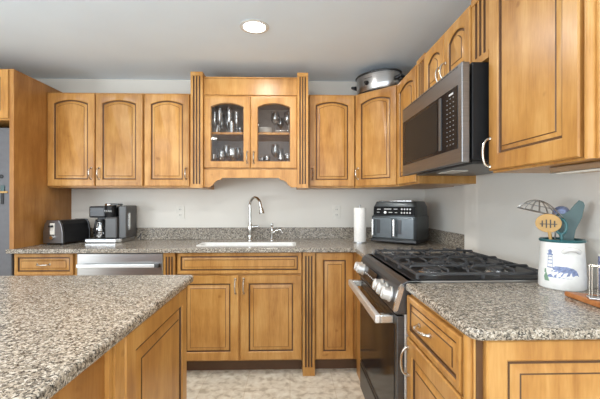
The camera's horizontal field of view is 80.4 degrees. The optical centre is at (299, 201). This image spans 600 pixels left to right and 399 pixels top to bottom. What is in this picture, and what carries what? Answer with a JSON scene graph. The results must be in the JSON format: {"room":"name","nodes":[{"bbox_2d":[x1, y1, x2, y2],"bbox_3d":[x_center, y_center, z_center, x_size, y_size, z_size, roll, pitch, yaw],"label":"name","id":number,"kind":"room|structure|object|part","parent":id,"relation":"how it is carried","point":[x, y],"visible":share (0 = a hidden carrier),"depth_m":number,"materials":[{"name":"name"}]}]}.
{"room":"kitchen","nodes":[
{"label":"kitchen","id":0,"kind":"room"},
{"bbox_2d":[36,79,424,227],"bbox_3d":[-0.991,0.086,3.208,4.600,2.342,0.100,0,0,-2],"label":"wall","id":1,"kind":"structure","parent":0,"point":[227,205],"depth_m":3.17,"materials":[{"name":"paint"}]},
{"bbox_2d":[0,69,8,127],"bbox_3d":[-2.488,-0.753,2.748,0.905,0.360,0.655,0,0,-2],"label":"upper cabinet","id":2,"kind":"object","parent":1,"relation":"attached to","point":[4,73],"visible":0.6,"depth_m":2.47,"materials":[{"name":"brown wood"}]},
{"bbox_2d":[47,93,152,188],"bbox_3d":[-1.631,-0.494,2.963,0.751,0.758,0.355,0,0,-2],"label":"upper cabinet","id":3,"kind":"object","parent":1,"relation":"attached to","point":[95,140],"visible":0.98,"depth_m":2.82,"materials":[{"name":"brown wood"}]},
{"bbox_3d":[-1.818,-0.495,2.825,0.368,0.736,0.020,0,0,-2],"label":"door","id":4,"kind":"part","parent":3,"relation":"part of","materials":[{"name":"brown wood"}]},
{"bbox_3d":[-1.441,-0.495,2.836,0.367,0.736,0.020,0,0,-2],"label":"door","id":5,"kind":"part","parent":3,"relation":"part of","materials":[{"name":"brown wood"}]},
{"bbox_2d":[144,93,194,188],"bbox_3d":[-1.056,-0.494,2.979,0.396,0.758,0.355,0,0,-2],"label":"upper cabinet","id":6,"kind":"object","parent":1,"relation":"attached to","point":[167,117],"visible":0.91,"depth_m":2.84,"materials":[{"name":"brown wood"}]},
{"bbox_2d":[176,206,184,218],"bbox_3d":[-1.062,0.092,3.152,0.072,0.116,0.010,0,0,-2],"label":"wall outlet","id":7,"kind":"object","parent":1,"relation":"attached to","point":[180,210],"visible":1,"depth_m":3.15,"materials":[{"name":"white plastic"}]},
{"bbox_2d":[190,72,213,189],"bbox_3d":[-0.807,-0.560,2.956,0.094,0.900,0.414,0,0,-2],"label":"fluted pilaster","id":8,"kind":"object","parent":1,"relation":"attached to","point":[197,78],"visible":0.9,"depth_m":2.75,"materials":[{"name":"brown wood"}]},
{"bbox_2d":[204,77,296,187],"bbox_3d":[-0.394,-0.549,2.965,0.732,0.868,0.420,0,0,-2],"label":"upper cabinet","id":9,"kind":"object","parent":1,"relation":"attached to","point":[254,98],"visible":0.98,"depth_m":2.80,"materials":[{"name":"brown wood"}]},
{"bbox_2d":[212,111,216,127],"bbox_3d":[-0.697,-0.649,2.901,0.052,0.179,0.051,0,0,-2],"label":"glass","id":10,"kind":"object","parent":9,"relation":"on","point":[212,111],"visible":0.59,"depth_m":2.89,"materials":[{"name":"clear glass"}]},
{"bbox_2d":[217,107,222,126],"bbox_3d":[-0.651,-0.661,2.883,0.059,0.205,0.058,0,0,-2],"label":"glass","id":11,"kind":"object","parent":9,"relation":"on","point":[217,107],"visible":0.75,"depth_m":2.88,"materials":[{"name":"clear glass"}]},
{"bbox_2d":[217,150,225,160],"bbox_3d":[-0.644,-0.352,2.913,0.078,0.133,0.077,0,0,-2],"label":"goblet","id":12,"kind":"object","parent":9,"relation":"in","point":[218,158],"visible":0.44,"depth_m":2.90,"materials":[{"name":"clear glass"}]},
{"bbox_2d":[219,113,223,131],"bbox_3d":[-0.668,-0.656,3.032,0.056,0.195,0.055,0,0,-2],"label":"glass","id":13,"kind":"object","parent":9,"relation":"on","point":[219,113],"visible":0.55,"depth_m":3.02,"materials":[{"name":"clear glass"}]},
{"bbox_2d":[222,145,230,158],"bbox_3d":[-0.622,-0.382,3.004,0.075,0.192,0.074,0,0,-2],"label":"wine glass","id":14,"kind":"object","parent":9,"relation":"in","point":[223,145],"visible":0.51,"depth_m":2.99,"materials":[{"name":"clear glass"}]},
{"bbox_3d":[-0.572,-0.549,2.795,0.362,0.564,0.020,0,0,-2],"label":"door","id":15,"kind":"part","parent":9,"relation":"part of","materials":[{"name":"brown wood"}]},
{"bbox_2d":[227,107,231,124],"bbox_3d":[-0.579,-0.666,2.915,0.062,0.214,0.061,0,0,-2],"label":"glass","id":16,"kind":"object","parent":9,"relation":"on","point":[227,107],"visible":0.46,"depth_m":2.90,"materials":[{"name":"clear glass"}]},
{"bbox_2d":[227,148,237,160],"bbox_3d":[-0.550,-0.363,2.906,0.090,0.154,0.089,0,0,-2],"label":"goblet","id":17,"kind":"object","parent":9,"relation":"in","point":[228,155],"visible":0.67,"depth_m":2.89,"materials":[{"name":"clear glass"}]},
{"bbox_2d":[234,112,238,131],"bbox_3d":[-0.517,-0.647,2.907,0.050,0.176,0.050,0,0,-2],"label":"glass","id":18,"kind":"object","parent":9,"relation":"on","point":[234,112],"visible":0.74,"depth_m":2.90,"materials":[{"name":"clear glass"}]},
{"bbox_2d":[234,148,241,160],"bbox_3d":[-0.529,-0.373,3.036,0.068,0.175,0.067,0,0,-2],"label":"wine glass","id":19,"kind":"object","parent":9,"relation":"in","point":[238,158],"visible":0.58,"depth_m":3.02,"materials":[{"name":"clear glass"}]},
{"bbox_3d":[-0.394,-0.913,2.983,0.732,0.140,0.385,0,0,-2],"label":"rail","id":20,"kind":"part","parent":9,"relation":"part of","materials":[{"name":"brown wood"}]},
{"bbox_2d":[212,132,289,141],"bbox_3d":[-0.395,-0.549,3.002,0.684,0.018,0.323,0,0,-2],"label":"shelf","id":21,"kind":"object","parent":9,"relation":"attached to","point":[216,136],"depth_m":2.93,"materials":[{"name":"brown wood"}]},
{"bbox_3d":[-0.206,-0.549,2.805,0.362,0.564,0.020,0,0,-2],"label":"door","id":22,"kind":"part","parent":9,"relation":"part of","materials":[{"name":"brown wood"}]},
{"bbox_2d":[271,144,279,157],"bbox_3d":[-0.208,-0.387,3.015,0.078,0.201,0.077,0,0,-2],"label":"wine glass","id":23,"kind":"object","parent":9,"relation":"in","point":[274,156],"visible":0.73,"depth_m":3.00,"materials":[{"name":"clear glass"}]},
{"bbox_2d":[271,111,279,124],"bbox_3d":[-0.207,-0.657,2.975,0.076,0.196,0.075,0,0,-2],"label":"wine glass","id":24,"kind":"object","parent":9,"relation":"on","point":[272,121],"visible":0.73,"depth_m":2.96,"materials":[{"name":"clear glass"}]},
{"bbox_2d":[276,148,283,159],"bbox_3d":[-0.173,-0.373,3.076,0.068,0.175,0.067,0,0,-2],"label":"wine glass","id":25,"kind":"object","parent":9,"relation":"in","point":[277,148],"visible":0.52,"depth_m":3.06,"materials":[{"name":"clear glass"}]},
{"bbox_2d":[284,112,289,131],"bbox_3d":[-0.100,-0.655,2.978,0.075,0.192,0.074,0,0,-2],"label":"wine glass","id":26,"kind":"object","parent":9,"relation":"on","point":[287,123],"visible":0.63,"depth_m":2.97,"materials":[{"name":"clear glass"}]},
{"bbox_2d":[296,73,307,189],"bbox_3d":[0.015,-0.560,2.980,0.084,0.900,0.414,0,0,-2],"label":"fluted pilaster","id":27,"kind":"object","parent":1,"relation":"attached to","point":[302,78],"visible":0.9,"depth_m":2.78,"materials":[{"name":"brown wood"}]},
{"bbox_2d":[307,95,354,188],"bbox_3d":[0.255,-0.494,3.016,0.380,0.758,0.355,0,0,-2],"label":"upper cabinet","id":28,"kind":"object","parent":1,"relation":"attached to","point":[331,118],"visible":0.96,"depth_m":2.88,"materials":[{"name":"brown wood"}]},
{"bbox_2d":[333,206,340,218],"bbox_3d":[0.329,0.092,3.191,0.072,0.116,0.010,0,0,-2],"label":"wall outlet","id":29,"kind":"object","parent":1,"relation":"attached to","point":[336,209],"visible":1,"depth_m":3.19,"materials":[{"name":"white plastic"}]},
{"bbox_2d":[352,85,453,188],"bbox_3d":[0.788,-0.494,2.918,0.701,0.758,0.580,0,0,-2],"label":"upper cabinet","id":30,"kind":"object","parent":1,"relation":"attached to","point":[376,110],"visible":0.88,"depth_m":2.74,"materials":[{"name":"brown wood"}]},
{"bbox_3d":[0.586,-0.495,2.755,0.363,0.736,0.020,0,0,43],"label":"door","id":31,"kind":"part","parent":30,"relation":"part of","materials":[{"name":"brown wood"}]},
{"bbox_2d":[351,68,404,94],"bbox_3d":[0.627,-0.976,2.884,0.477,0.203,0.288,0,0,43],"label":"slow cooker","id":32,"kind":"object","parent":30,"relation":"on","point":[376,79],"visible":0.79,"depth_m":2.76,"materials":[{"name":"silver metal"}]},
{"bbox_3d":[0.786,-0.961,2.748,0.059,0.040,0.123,0,0,43],"label":"handle","id":33,"kind":"part","parent":32,"relation":"part of","materials":[{"name":"black plastic"}]},
{"bbox_2d":[0,0,471,81],"bbox_3d":[-0.909,-1.125,0.325,4.600,0.080,5.900,0,0,-2],"label":"ceiling","id":34,"kind":"structure","parent":0,"point":[326,40],"depth_m":2.33,"materials":[{"name":"paint"}]},
{"bbox_2d":[240,19,268,33],"bbox_3d":[-0.281,-1.081,2.193,0.180,0.007,0.180,0,0,-2],"label":"recessed light","id":35,"kind":"object","parent":34,"relation":"in","point":[253,26],"visible":1,"depth_m":2.19,"materials":[{"name":"white ceramic"}]},
{"bbox_2d":[187,368,364,398],"bbox_3d":[-0.909,1.297,0.325,4.600,0.080,5.900,0,0,-2],"label":"floor","id":36,"kind":"structure","parent":0,"point":[344,383],"depth_m":2.44,"materials":[{"name":"tile"}]},
{"bbox_2d":[0,128,41,275],"bbox_3d":[-2.523,0.352,2.782,0.900,1.770,0.616,0,0,-2],"label":"refrigerator","id":37,"kind":"object","parent":36,"relation":"on","point":[6,260],"visible":0.02,"depth_m":2.54,"materials":[{"name":"silver metal"}]},
{"bbox_2d":[0,185,7,203],"bbox_3d":[-2.126,-0.052,2.537,0.070,0.135,0.008,0,0,-2],"label":"magnet","id":38,"kind":"object","parent":37,"relation":"attached to","point":[2,191],"visible":1,"depth_m":2.53,"materials":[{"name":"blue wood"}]},
{"bbox_3d":[-2.291,0.052,2.562,0.448,1.170,0.050,0,0,-2],"label":"door","id":39,"kind":"part","parent":37,"relation":"part of","materials":[{"name":"silver metal"}]},
{"bbox_2d":[14,253,78,275],"bbox_3d":[-1.832,0.808,2.803,0.443,0.898,0.616,0,0,-2],"label":"base cabinet","id":40,"kind":"object","parent":36,"relation":"on","point":[38,264],"visible":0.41,"depth_m":2.53,"materials":[{"name":"brown wood"}]},
{"bbox_2d":[50,287,186,398],"bbox_3d":[-1.193,0.809,0.648,1.451,0.895,1.762,0,0,-2],"label":"kitchen island","id":41,"kind":"object","parent":36,"relation":"on","point":[150,362],"visible":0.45,"depth_m":1.13,"materials":[{"name":"brown wood"}]},
{"bbox_2d":[0,275,192,398],"bbox_3d":[-1.235,0.345,0.629,1.566,0.032,1.928,0,0,-2],"label":"island countertop","id":42,"kind":"structure","parent":41,"relation":"on","point":[53,328],"depth_m":0.99,"materials":[{"name":"stone"}]},
{"bbox_3d":[-0.486,0.760,0.934,0.018,0.790,0.075,0,0,-2],"label":"corner post","id":43,"kind":"part","parent":41,"relation":"part of","materials":[{"name":"brown wood"}]},
{"bbox_3d":[-0.495,0.761,1.259,0.020,0.788,0.575,0,0,-2],"label":"raised panel","id":44,"kind":"part","parent":41,"relation":"part of","materials":[{"name":"brown wood"}]},
{"bbox_2d":[76,253,162,274],"bbox_3d":[-1.296,0.809,2.800,0.612,0.896,0.607,0,0,-2],"label":"dishwasher","id":45,"kind":"object","parent":36,"relation":"on","point":[87,263],"visible":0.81,"depth_m":2.54,"materials":[{"name":"grey metal"}]},
{"bbox_3d":[-1.288,0.452,2.520,0.572,0.030,0.046,0,0,-2],"label":"handle","id":46,"kind":"part","parent":45,"relation":"part of","materials":[{"name":"metal"}]},
{"bbox_2d":[163,253,176,274],"bbox_3d":[-0.943,0.808,2.818,0.083,0.897,0.565,0,0,-2],"label":"fluted pilaster","id":47,"kind":"object","parent":36,"relation":"on","point":[169,259],"visible":0.22,"depth_m":2.54,"materials":[{"name":"brown wood"}]},
{"bbox_2d":[177,252,301,370],"bbox_3d":[-0.445,0.808,2.842,0.908,0.898,0.616,0,0,-2],"label":"base cabinet","id":48,"kind":"object","parent":36,"relation":"on","point":[244,310],"visible":0.91,"depth_m":2.57,"materials":[{"name":"brown wood"}]},
{"bbox_3d":[-0.665,0.838,2.572,0.442,0.614,0.020,0,0,-2],"label":"door","id":49,"kind":"part","parent":48,"relation":"part of","materials":[{"name":"brown wood"}]},
{"bbox_3d":[-0.438,0.444,2.579,0.896,0.152,0.020,0,0,-2],"label":"false drawer","id":50,"kind":"part","parent":48,"relation":"part of","materials":[{"name":"brown wood"}]},
{"bbox_3d":[-0.211,0.838,2.585,0.442,0.614,0.020,0,0,-2],"label":"door","id":51,"kind":"part","parent":48,"relation":"part of","materials":[{"name":"brown wood"}]},
{"bbox_2d":[302,252,314,375],"bbox_3d":[0.055,0.808,2.846,0.088,0.897,0.565,0,0,-2],"label":"fluted pilaster","id":52,"kind":"object","parent":36,"relation":"on","point":[308,258],"visible":0.76,"depth_m":2.57,"materials":[{"name":"brown wood"}]},
{"bbox_2d":[315,252,356,368],"bbox_3d":[0.605,0.808,2.889,1.008,0.898,0.581,0,0,-2],"label":"base cabinet","id":53,"kind":"object","parent":36,"relation":"on","point":[335,301],"visible":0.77,"depth_m":2.59,"materials":[{"name":"brown wood"}]},
{"bbox_2d":[357,254,361,379],"bbox_3d":[0.787,0.808,2.425,0.730,0.898,0.393,0,0,-2],"label":"base cabinet","id":54,"kind":"object","parent":36,"relation":"on","point":[359,258],"visible":0.08,"depth_m":2.54,"materials":[{"name":"brown wood"}]},
{"bbox_2d":[6,239,468,256],"bbox_3d":[-0.454,0.344,2.683,3.195,0.030,0.979,0,0,-2],"label":"countertop","id":55,"kind":"structure","parent":54,"relation":"on","point":[136,245],"depth_m":2.57,"materials":[{"name":"stone"}]},
{"bbox_2d":[9,69,70,248],"bbox_3d":[-2.020,-0.300,2.802,0.030,1.256,0.655,0,0,-2],"label":"panel","id":56,"kind":"object","parent":55,"relation":"on","point":[32,203],"visible":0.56,"depth_m":2.62,"materials":[{"name":"brown wood"}]},
{"bbox_2d":[43,219,90,244],"bbox_3d":[-1.871,0.234,2.845,0.168,0.188,0.330,0,0,8],"label":"toaster","id":57,"kind":"object","parent":55,"relation":"on","point":[69,230],"visible":0.94,"depth_m":2.75,"materials":[{"name":"black metal"}]},
{"bbox_3d":[-1.891,0.205,2.710,0.039,0.085,0.005,0,0,8],"label":"control plate","id":58,"kind":"part","parent":57,"relation":"part of","materials":[{"name":"silver metal"}]},
{"bbox_3d":[-1.889,0.228,2.722,0.168,0.176,0.020,0,0,8],"label":"panel","id":59,"kind":"part","parent":57,"relation":"part of","materials":[{"name":"metal"}]},
{"bbox_3d":[-1.848,0.228,3.000,0.168,0.176,0.017,0,0,8],"label":"panel","id":60,"kind":"part","parent":57,"relation":"part of","materials":[{"name":"silver metal"}]},
{"bbox_2d":[85,203,136,242],"bbox_3d":[-1.583,0.170,2.980,0.334,0.316,0.246,0,0,-2],"label":"coffee maker","id":61,"kind":"object","parent":55,"relation":"on","point":[114,223],"visible":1,"depth_m":2.90,"materials":[{"name":"silver metal"}]},
{"bbox_3d":[-1.654,0.212,2.884,0.021,0.122,0.048,0,0,-2],"label":"carafe handle","id":62,"kind":"part","parent":61,"relation":"part of","materials":[{"name":"black plastic"}]},
{"bbox_3d":[-1.457,0.163,3.005,0.065,0.269,0.202,0,0,-2],"label":"water tank","id":63,"kind":"part","parent":61,"relation":"part of","materials":[{"name":"grey plastic"}]},
{"bbox_2d":[91,227,371,238],"bbox_3d":[-0.453,0.278,3.163,3.121,0.102,0.020,0,0,-2],"label":"back splash","id":64,"kind":"object","parent":55,"relation":"on","point":[206,232],"visible":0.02,"depth_m":3.15,"materials":[{"name":"stone"}]},
{"bbox_2d":[196,242,295,245],"bbox_3d":[-0.406,0.408,2.752,0.750,0.171,0.219,0,0,-2],"label":"sink","id":65,"kind":"object","parent":55,"relation":"in","point":[203,243],"visible":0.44,"depth_m":2.84,"materials":[{"name":"white ceramic"}]},
{"bbox_2d":[247,196,264,240],"bbox_3d":[-0.365,0.140,3.012,0.206,0.378,0.080,0,0,42],"label":"kitchen faucet","id":66,"kind":"object","parent":55,"relation":"on","point":[261,210],"visible":0.99,"depth_m":3.04,"materials":[{"name":"silver metal"}]},
{"bbox_2d":[270,223,282,239],"bbox_3d":[-0.202,0.255,3.053,0.119,0.149,0.039,0,0,10],"label":"soap dispenser","id":67,"kind":"object","parent":55,"relation":"on","point":[272,224],"visible":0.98,"depth_m":3.05,"materials":[{"name":"silver metal"}]},
{"bbox_2d":[353,205,366,242],"bbox_3d":[0.486,0.174,2.875,0.116,0.308,0.116,0,0,-2],"label":"paper towel roll","id":68,"kind":"object","parent":55,"relation":"on","point":[359,213],"visible":1,"depth_m":2.83,"materials":[{"name":"white paper"}]},
{"bbox_2d":[371,201,428,243],"bbox_3d":[0.800,0.152,2.870,0.373,0.327,0.365,0,0,37],"label":"air fryer","id":69,"kind":"object","parent":55,"relation":"on","point":[407,222],"visible":1,"depth_m":2.76,"materials":[{"name":"black plastic"}]},
{"bbox_2d":[371,217,391,237],"bbox_3d":[0.643,0.203,2.819,0.152,0.160,0.112,0,0,-2],"label":"basket","id":70,"kind":"object","parent":69,"relation":"on","point":[381,227],"depth_m":2.81,"materials":[{"name":"black plastic"}]},
{"bbox_3d":[0.735,0.070,2.778,0.341,0.068,0.006,0,-7,37],"label":"control panel","id":71,"kind":"part","parent":69,"relation":"part of","materials":[{"name":"black plastic"}]},
{"bbox_2d":[392,218,413,239],"bbox_3d":[0.781,0.203,2.713,0.152,0.160,0.112,0,0,-2],"label":"basket","id":72,"kind":"object","parent":69,"relation":"on","point":[402,228],"depth_m":2.71,"materials":[{"name":"black plastic"}]},
{"bbox_2d":[428,228,463,248],"bbox_3d":[1.130,0.278,2.792,0.021,0.102,0.809,0,0,-2],"label":"side splash","id":73,"kind":"object","parent":55,"relation":"on","point":[452,239],"visible":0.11,"depth_m":2.70,"materials":[{"name":"stone"}]},
{"bbox_2d":[348,248,537,398],"bbox_3d":[0.708,0.769,1.839,0.807,0.976,0.769,0,0,-2],"label":"gas range","id":74,"kind":"object","parent":36,"relation":"on","point":[382,294],"visible":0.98,"depth_m":1.65,"materials":[{"name":"metal"}]},
{"bbox_3d":[0.351,0.392,2.159,0.044,0.066,0.066,14,0,-2],"label":"knob","id":75,"kind":"part","parent":74,"relation":"part of","materials":[{"name":"metal"}]},
{"bbox_3d":[0.353,0.392,2.089,0.044,0.066,0.066,14,0,-2],"label":"knob","id":76,"kind":"part","parent":74,"relation":"part of","materials":[{"name":"metal"}]},
{"bbox_3d":[0.401,1.065,1.831,0.032,0.170,0.760,0,0,-2],"label":"warming drawer","id":77,"kind":"part","parent":74,"relation":"part of","materials":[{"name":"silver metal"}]},
{"bbox_3d":[0.346,0.491,1.829,0.082,0.036,0.688,0,0,-2],"label":"handle","id":78,"kind":"part","parent":74,"relation":"part of","materials":[{"name":"metal"}]},
{"bbox_3d":[0.365,0.392,1.679,0.044,0.066,0.066,14,0,-2],"label":"knob","id":79,"kind":"part","parent":74,"relation":"part of","materials":[{"name":"metal"}]},
{"bbox_3d":[0.401,0.719,1.831,0.032,0.503,0.760,0,0,-2],"label":"oven door","id":80,"kind":"part","parent":74,"relation":"part of","materials":[{"name":"silver metal"}]},
{"bbox_3d":[0.367,0.392,1.604,0.044,0.066,0.066,14,0,-2],"label":"knob","id":81,"kind":"part","parent":74,"relation":"part of","materials":[{"name":"metal"}]},
{"bbox_3d":[0.369,0.392,1.529,0.044,0.066,0.066,14,0,-2],"label":"knob","id":82,"kind":"part","parent":74,"relation":"part of","materials":[{"name":"metal"}]},
{"bbox_3d":[0.430,0.392,1.832,0.114,0.137,0.768,0,0,-2],"label":"control panel","id":83,"kind":"part","parent":74,"relation":"part of","materials":[{"name":"silver metal"}]},
{"bbox_3d":[0.404,0.392,1.452,0.046,0.113,0.013,0,0,-2],"label":"panel trim","id":84,"kind":"part","parent":74,"relation":"part of","materials":[{"name":"silver metal"}]},
{"bbox_3d":[0.593,0.313,1.600,0.124,0.012,0.124,0,0,-2],"label":"burner","id":85,"kind":"part","parent":74,"relation":"part of","materials":[{"name":"black metal"}]},
{"bbox_2d":[371,253,537,283],"bbox_3d":[0.771,0.332,1.841,0.680,0.026,0.768,0,0,-2],"label":"cooktop","id":86,"kind":"object","parent":74,"relation":"in","point":[406,276],"depth_m":1.57,"materials":[{"name":"black metal"}]},
{"bbox_3d":[0.893,0.313,1.609,0.100,0.012,0.100,0,0,-2],"label":"burner","id":87,"kind":"part","parent":74,"relation":"part of","materials":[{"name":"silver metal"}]},
{"bbox_2d":[400,294,599,398],"bbox_3d":[0.770,0.808,1.194,0.733,0.898,0.514,0,0,-2],"label":"base cabinet","id":88,"kind":"object","parent":36,"relation":"on","point":[443,362],"visible":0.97,"depth_m":0.94,"materials":[{"name":"brown wood"}]},
{"bbox_3d":[0.415,0.635,1.415,0.036,0.127,0.018,0,0,-2],"label":"handle","id":89,"kind":"part","parent":88,"relation":"part of","materials":[{"name":"silver metal"}]},
{"bbox_3d":[0.420,0.450,1.243,0.036,0.017,0.118,0,0,-2],"label":"handle","id":90,"kind":"part","parent":88,"relation":"part of","materials":[{"name":"silver metal"}]},
{"bbox_3d":[0.448,0.456,1.214,0.020,0.158,0.449,0,0,-2],"label":"drawer","id":91,"kind":"part","parent":88,"relation":"part of","materials":[{"name":"brown wood"}]},
{"bbox_3d":[0.448,0.845,1.214,0.020,0.600,0.449,0,0,-2],"label":"door","id":92,"kind":"part","parent":88,"relation":"part of","materials":[{"name":"brown wood"}]},
{"bbox_2d":[406,283,599,340],"bbox_3d":[0.785,0.344,1.185,0.702,0.030,0.533,0,0,-2],"label":"countertop","id":93,"kind":"structure","parent":88,"relation":"on","point":[480,311],"depth_m":1.09,"materials":[{"name":"stone"}]},
{"bbox_2d":[538,237,587,291],"bbox_3d":[1.014,0.235,1.373,0.156,0.186,0.158,0,0,-28],"label":"utensil crock","id":94,"kind":"object","parent":93,"relation":"on","point":[562,265],"visible":0.97,"depth_m":1.31,"materials":[{"name":"white ceramic"}]},
{"bbox_2d":[517,200,563,239],"bbox_3d":[0.956,0.149,1.417,0.154,0.318,0.094,0,0,36],"label":"skimmer","id":95,"kind":"object","parent":94,"relation":"in","point":[543,202],"visible":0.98,"depth_m":1.40,"materials":[{"name":"silver metal"}]},
{"bbox_2d":[517,200,563,217],"bbox_3d":[0.956,0.026,1.417,0.154,0.072,0.094,0,0,36],"label":"basket","id":96,"kind":"object","parent":95,"relation":"on","point":[543,202],"depth_m":1.41,"materials":[{"name":"silver metal"}]},
{"bbox_2d":[535,214,561,239],"bbox_3d":[0.960,0.186,1.373,0.084,0.282,0.042,0,0,36],"label":"slotted spoon","id":97,"kind":"object","parent":94,"relation":"in","point":[549,223],"visible":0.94,"depth_m":1.36,"materials":[{"name":"brown wood"}]},
{"bbox_3d":[0.970,0.218,1.365,0.045,0.217,0.016,0,0,-27],"label":"handle","id":98,"kind":"part","parent":97,"relation":"part of","materials":[{"name":"brown wood"}]},
{"bbox_2d":[552,206,568,214],"bbox_3d":[1.028,0.162,1.397,0.060,0.292,0.035,0,0,36],"label":"ladle","id":99,"kind":"object","parent":94,"relation":"in","point":[561,209],"visible":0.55,"depth_m":1.39,"materials":[{"name":"silver metal"}]},
{"bbox_2d":[556,218,567,239],"bbox_3d":[0.989,0.179,1.344,0.042,0.238,0.019,0,0,36],"label":"measuring spoon","id":100,"kind":"object","parent":94,"relation":"in","point":[562,219],"visible":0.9,"depth_m":1.33,"materials":[{"name":"teal plastic"}]},
{"bbox_2d":[556,200,584,240],"bbox_3d":[1.044,0.151,1.371,0.088,0.315,0.024,0,0,36],"label":"spatula","id":101,"kind":"object","parent":94,"relation":"in","point":[573,217],"visible":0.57,"depth_m":1.36,"materials":[{"name":"teal plastic"}]},
{"bbox_3d":[0.999,0.179,1.296,0.064,0.028,0.041,0,0,-2],"label":"handle","id":102,"kind":"part","parent":94,"relation":"part of","materials":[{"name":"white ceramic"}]},
{"bbox_2d":[565,291,599,307],"bbox_3d":[0.970,0.319,1.162,0.099,0.018,0.156,0,0,-2],"label":"cutting board","id":103,"kind":"object","parent":93,"relation":"on","point":[581,297],"visible":0.92,"depth_m":1.17,"materials":[{"name":"brown wood"}]},
{"bbox_2d":[586,264,599,299],"bbox_3d":[0.965,0.256,1.124,0.087,0.107,0.040,0,0,27],"label":"napkin holder","id":104,"kind":"object","parent":103,"relation":"on","point":[591,297],"visible":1,"depth_m":1.14,"materials":[{"name":"silver metal"}]},
{"bbox_2d":[597,253,599,289],"bbox_3d":[1.125,0.261,1.252,0.014,0.135,0.162,0,0,-2],"label":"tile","id":105,"kind":"structure","parent":93,"relation":"on","point":[598,254],"depth_m":1.32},
{"bbox_3d":[0.814,0.756,0.948,0.648,0.786,0.020,0,0,-2],"label":"panel","id":106,"kind":"part","parent":88,"relation":"part of","materials":[{"name":"brown wood"}]},
{"bbox_2d":[425,185,463,233],"bbox_3d":[1.261,0.086,0.328,0.100,2.342,5.785,0,0,-2],"label":"wall","id":107,"kind":"structure","parent":0,"point":[445,206],"depth_m":2.77,"materials":[{"name":"paint"}]},
{"bbox_2d":[417,53,425,97],"bbox_3d":[0.919,-0.728,2.160,0.377,0.300,0.130,0,0,-2],"label":"fluted pilaster","id":108,"kind":"object","parent":107,"relation":"attached to","point":[420,63],"visible":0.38,"depth_m":2.16,"materials":[{"name":"brown wood"}]},
{"bbox_2d":[397,65,475,186],"bbox_3d":[0.910,-0.494,2.430,0.383,0.758,0.406,0,0,-2],"label":"upper cabinet","id":109,"kind":"object","parent":107,"relation":"attached to","point":[407,87],"visible":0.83,"depth_m":2.37,"materials":[{"name":"brown wood"}]},
{"bbox_3d":[0.729,-0.495,2.423,0.020,0.736,0.386,0,0,-2],"label":"door","id":110,"kind":"part","parent":109,"relation":"part of","materials":[{"name":"brown wood"}]},
{"bbox_2d":[424,5,471,91],"bbox_3d":[0.910,-0.726,1.825,0.418,0.295,0.534,0,0,-2],"label":"upper cabinet","id":111,"kind":"object","parent":107,"relation":"attached to","point":[454,47],"visible":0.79,"depth_m":1.76,"materials":[{"name":"brown wood"}]},
{"bbox_3d":[0.742,-0.727,1.954,0.020,0.277,0.260,0,0,-2],"label":"door","id":112,"kind":"part","parent":111,"relation":"part of","materials":[{"name":"brown wood"}]},
{"bbox_3d":[0.718,-0.658,1.846,0.036,0.102,0.018,0,0,-2],"label":"handle","id":113,"kind":"part","parent":111,"relation":"part of","materials":[{"name":"silver metal"}]},
{"bbox_3d":[0.720,-0.658,1.793,0.036,0.102,0.018,0,0,-2],"label":"handle","id":114,"kind":"part","parent":111,"relation":"part of","materials":[{"name":"silver metal"}]},
{"bbox_2d":[403,62,492,175],"bbox_3d":[0.879,-0.365,1.835,0.472,0.418,0.762,0,0,-2],"label":"microwave","id":115,"kind":"object","parent":111,"relation":"attached to","point":[445,129],"visible":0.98,"depth_m":1.58,"materials":[{"name":"silver metal"}]},
{"bbox_3d":[0.750,-0.727,1.688,0.020,0.277,0.260,0,0,-2],"label":"door","id":116,"kind":"part","parent":111,"relation":"part of","materials":[{"name":"brown wood"}]},
{"bbox_2d":[471,0,488,61],"bbox_3d":[0.938,-0.728,1.489,0.377,0.300,0.136,0,0,-2],"label":"fluted pilaster","id":117,"kind":"object","parent":107,"relation":"attached to","point":[480,8],"visible":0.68,"depth_m":1.49,"materials":[{"name":"brown wood"}]},
{"bbox_2d":[464,172,599,288],"bbox_3d":[1.198,0.086,-0.091,0.050,2.342,4.950,0,0,-2],"label":"wall","id":118,"kind":"structure","parent":107,"relation":"attached to","point":[494,225],"depth_m":1.79,"materials":[{"name":"paint"}]},
{"bbox_2d":[481,0,599,172],"bbox_3d":[0.928,-0.494,1.174,0.418,0.758,0.485,0,0,-2],"label":"upper cabinet","id":119,"kind":"object","parent":107,"relation":"attached to","point":[544,55],"visible":0.99,"depth_m":1.11,"materials":[{"name":"brown wood"}]},
{"bbox_3d":[0.731,-0.193,1.396,0.036,0.127,0.018,0,0,-2],"label":"handle","id":120,"kind":"part","parent":119,"relation":"part of","materials":[{"name":"silver metal"}]},
{"bbox_2d":[550,161,599,173],"bbox_3d":[0.846,-0.102,1.052,0.050,0.025,0.225,0,0,-2],"label":"light","id":121,"kind":"object","parent":119,"relation":"attached to","point":[595,165],"visible":1,"depth_m":1.06,"materials":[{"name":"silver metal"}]},
{"bbox_2d":[556,168,599,173],"bbox_3d":[0.846,-0.091,1.054,0.034,0.003,0.180,0,0,-2],"label":"diffuser","id":122,"kind":"object","parent":121,"relation":"attached to","point":[558,170],"depth_m":1.07,"materials":[{"name":"white plastic"}]}
]}

